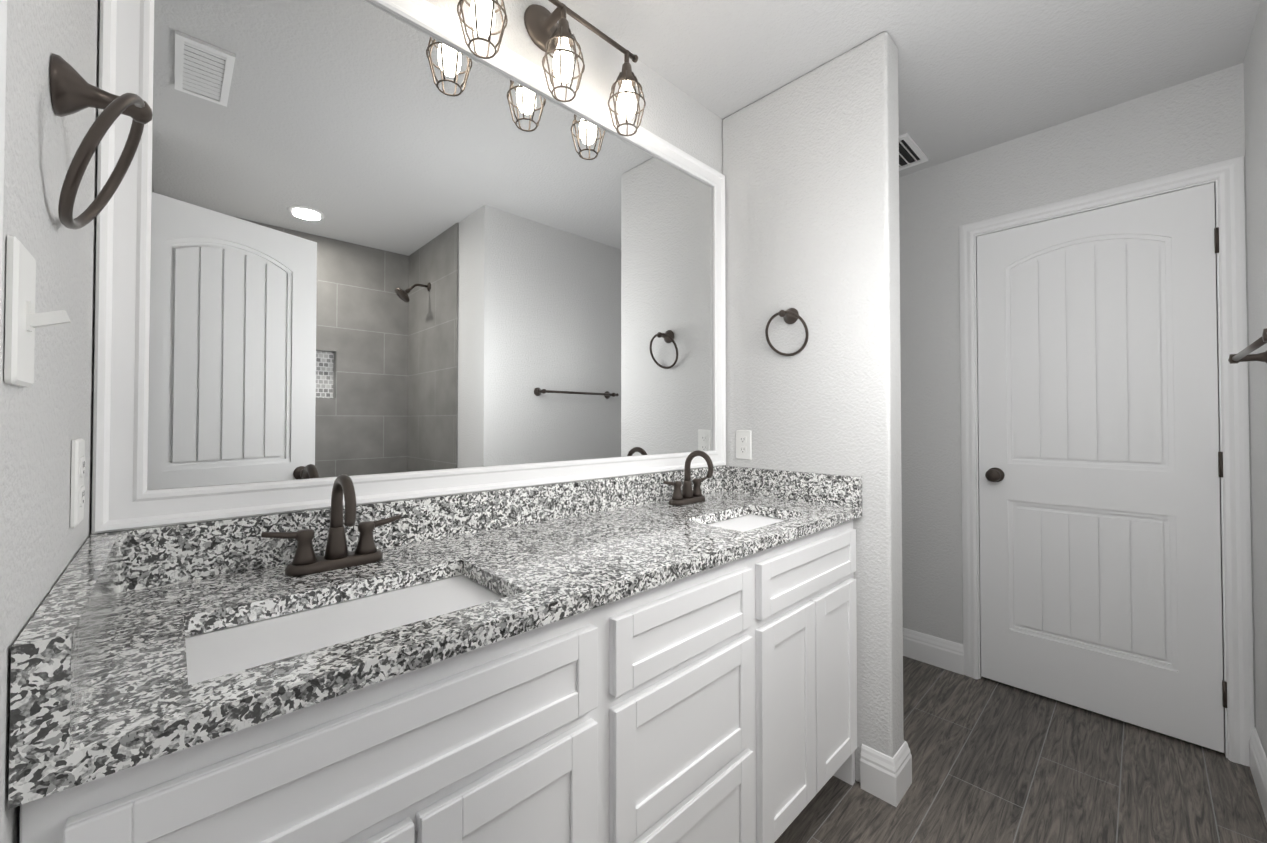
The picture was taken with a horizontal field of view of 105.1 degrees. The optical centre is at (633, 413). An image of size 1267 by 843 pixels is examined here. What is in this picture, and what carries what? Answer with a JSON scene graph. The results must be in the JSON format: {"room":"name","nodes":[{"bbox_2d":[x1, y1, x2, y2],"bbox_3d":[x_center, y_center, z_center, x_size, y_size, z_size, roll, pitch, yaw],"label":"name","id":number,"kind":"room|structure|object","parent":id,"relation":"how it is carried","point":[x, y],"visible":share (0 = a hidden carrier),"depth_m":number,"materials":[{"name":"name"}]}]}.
{"room":"bathroom","nodes":[
{"label":"bathroom","id":0,"kind":"room"},
{"bbox_2d":[0,0,98,842],"bbox_3d":[0.059,-0.035,-0.281,0.115,2.440,2.875,1,-1,-44],"label":"wall","id":1,"kind":"structure","parent":0,"point":[46,417],"depth_m":0.48,"materials":[{"name":"white paint"}]},
{"bbox_2d":[0,0,6,356],"bbox_3d":[-0.153,0.135,0.036,0.017,2.108,0.786,1,-1,-44],"label":"door frame","id":2,"kind":"structure","parent":1,"relation":"attached to","point":[3,23],"depth_m":0.30,"materials":[{"name":"white wood"}]},
{"bbox_2d":[4,235,71,386],"bbox_3d":[-0.497,-0.080,0.409,0.030,0.115,0.070,1,-1,-44],"label":"light switch","id":3,"kind":"object","parent":1,"relation":"attached to","point":[23,320],"visible":1,"depth_m":0.39,"materials":[{"name":"white plastic"}]},
{"bbox_2d":[70,438,84,527],"bbox_3d":[-0.750,0.092,0.656,0.008,0.115,0.070,1,-1,-44],"label":"electrical outlet","id":4,"kind":"object","parent":1,"relation":"attached to","point":[77,482],"visible":0.98,"depth_m":0.63,"materials":[{"name":"white plastic"}]},
{"bbox_2d":[50,53,152,229],"bbox_3d":[-0.588,-0.289,0.540,0.074,0.178,0.166,1,-1,-44],"label":"towel ring","id":5,"kind":"object","parent":1,"relation":"attached to","point":[72,90],"visible":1,"depth_m":0.51,"materials":[{"name":"brown metal"}]},
{"bbox_2d":[426,0,471,25],"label":"wall","id":6,"kind":"structure","parent":0,"point":[449,6],"depth_m":1.23,"materials":[{"name":"white paint"}]},
{"bbox_2d":[92,0,725,533],"bbox_3d":[-0.256,-0.389,1.389,1.721,1.184,0.028,1,-1,-44],"label":"mirror glass","id":7,"kind":"object","parent":6,"relation":"attached to","point":[386,250],"visible":0.94,"depth_m":1.09,"materials":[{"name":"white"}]},
{"bbox_2d":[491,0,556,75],"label":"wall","id":8,"kind":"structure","parent":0,"point":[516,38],"depth_m":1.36,"materials":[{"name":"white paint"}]},
{"bbox_2d":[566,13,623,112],"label":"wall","id":9,"kind":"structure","parent":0,"point":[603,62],"depth_m":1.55,"materials":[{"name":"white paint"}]},
{"bbox_2d":[457,0,645,135],"bbox_3d":[-0.208,-1.026,1.351,0.592,0.304,0.163,1,-1,-44],"label":"sconce","id":10,"kind":"object","parent":9,"relation":"attached to","point":[548,33],"visible":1,"depth_m":1.34,"materials":[{"name":"brown metal"}]},
{"bbox_2d":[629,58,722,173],"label":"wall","id":11,"kind":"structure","parent":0,"point":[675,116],"depth_m":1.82,"materials":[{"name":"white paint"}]},
{"bbox_2d":[722,31,903,781],"bbox_3d":[0.628,-0.005,1.802,0.115,2.440,0.643,1,-1,-44],"label":"wall","id":12,"kind":"structure","parent":0,"point":[811,166],"depth_m":1.66,"materials":[{"name":"white paint"}]},
{"bbox_2d":[736,430,751,459],"bbox_3d":[0.433,0.125,1.914,0.008,0.115,0.070,1,-1,-44],"label":"outlet","id":13,"kind":"object","parent":12,"relation":"attached to","point":[745,445],"visible":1,"depth_m":1.91,"materials":[{"name":"white plastic"}]},
{"bbox_2d":[765,308,808,355],"bbox_3d":[0.551,-0.297,1.749,0.074,0.178,0.166,1,-1,-44],"label":"towel ring","id":14,"kind":"object","parent":12,"relation":"attached to","point":[790,316],"visible":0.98,"depth_m":1.75,"materials":[{"name":"black metal"}]},
{"bbox_2d":[860,628,963,806],"bbox_3d":[0.971,1.152,2.100,1.078,0.136,0.658,1,-1,-44],"label":"baseboard","id":15,"kind":"structure","parent":12,"relation":"attached to","point":[885,778],"depth_m":1.56,"materials":[{"name":"white wood"}]},
{"bbox_2d":[558,0,1260,176],"bbox_3d":[0.898,-1.267,0.616,4.912,0.050,2.990,1,-1,-44],"label":"ceiling","id":16,"kind":"structure","parent":0,"point":[975,75],"depth_m":1.63,"materials":[{"name":"grey paint"}]},
{"bbox_2d":[899,133,927,170],"bbox_3d":[1.248,-1.212,2.268,0.300,0.011,0.150,1,-1,-44],"label":"ceiling vent","id":17,"kind":"object","parent":16,"relation":"in","point":[911,153],"visible":0.62,"depth_m":2.27,"materials":[{"name":"white metal"}]},
{"bbox_2d":[774,656,1266,842],"bbox_3d":[0.898,1.222,0.579,4.912,0.050,2.990,1,-1,-44],"label":"floor","id":18,"kind":"structure","parent":0,"point":[993,761],"depth_m":1.58,"materials":[{"name":"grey wood"}]},
{"bbox_2d":[8,450,861,842],"bbox_3d":[-0.070,0.662,1.185,1.730,1.088,0.558,1,-1,-44],"label":"bathroom vanity","id":19,"kind":"object","parent":18,"relation":"on","point":[660,658],"visible":1,"depth_m":0.80,"materials":[{"name":"white wood"}]},
{"bbox_2d":[261,474,400,575],"bbox_3d":[-0.550,0.206,0.916,0.236,0.182,0.137,1,-1,-44],"label":"faucet","id":20,"kind":"object","parent":19,"relation":"on","point":[367,560],"depth_m":0.92,"materials":[{"name":"brown metal"}]},
{"bbox_2d":[663,450,713,505],"bbox_3d":[0.214,0.216,1.644,0.236,0.182,0.137,1,-1,-44],"label":"faucet","id":21,"kind":"object","parent":19,"relation":"on","point":[688,497],"depth_m":1.65,"materials":[{"name":"brown metal"}]},
{"bbox_2d":[899,63,1255,726],"bbox_3d":[1.972,0.004,2.367,0.715,2.440,1.680,1,-1,-44],"label":"wall","id":22,"kind":"structure","parent":0,"point":[1195,123],"depth_m":2.31,"materials":[{"name":"white paint"}]},
{"bbox_2d":[977,183,1226,752],"bbox_3d":[1.860,0.190,1.994,0.175,2.032,0.723,1,-1,-44],"label":"door","id":23,"kind":"structure","parent":22,"relation":"in","point":[1100,464],"depth_m":1.94,"materials":[{"name":"white wood"}]},
{"bbox_2d":[959,156,1253,766],"bbox_3d":[1.876,0.163,2.018,0.132,2.110,0.843,1,-1,-44],"label":"door frame","id":24,"kind":"structure","parent":22,"relation":"attached to","point":[1228,174],"depth_m":1.71,"materials":[{"name":"white wood"}]},
{"bbox_2d":[1244,0,1266,756],"bbox_3d":[1.668,-0.014,1.155,1.397,2.440,0.115,1,-1,-44],"label":"wall","id":25,"kind":"structure","parent":0,"point":[1255,87],"depth_m":1.55,"materials":[{"name":"white paint"}]},
{"bbox_2d":[1228,328,1266,363],"bbox_3d":[1.563,-0.162,1.193,0.663,0.054,0.080,1,-1,-44],"label":"towel bar","id":26,"kind":"object","parent":25,"relation":"attached to","point":[1244,355],"visible":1,"depth_m":1.35,"materials":[{"name":"black metal"}]},
{"bbox_2d":[1249,727,1266,820],"bbox_3d":[1.737,1.136,1.054,1.412,0.136,0.365,1,-1,-44],"label":"baseboard","id":27,"kind":"structure","parent":25,"relation":"attached to","point":[1258,763],"depth_m":1.55,"materials":[{"name":"white wood"}]}
]}

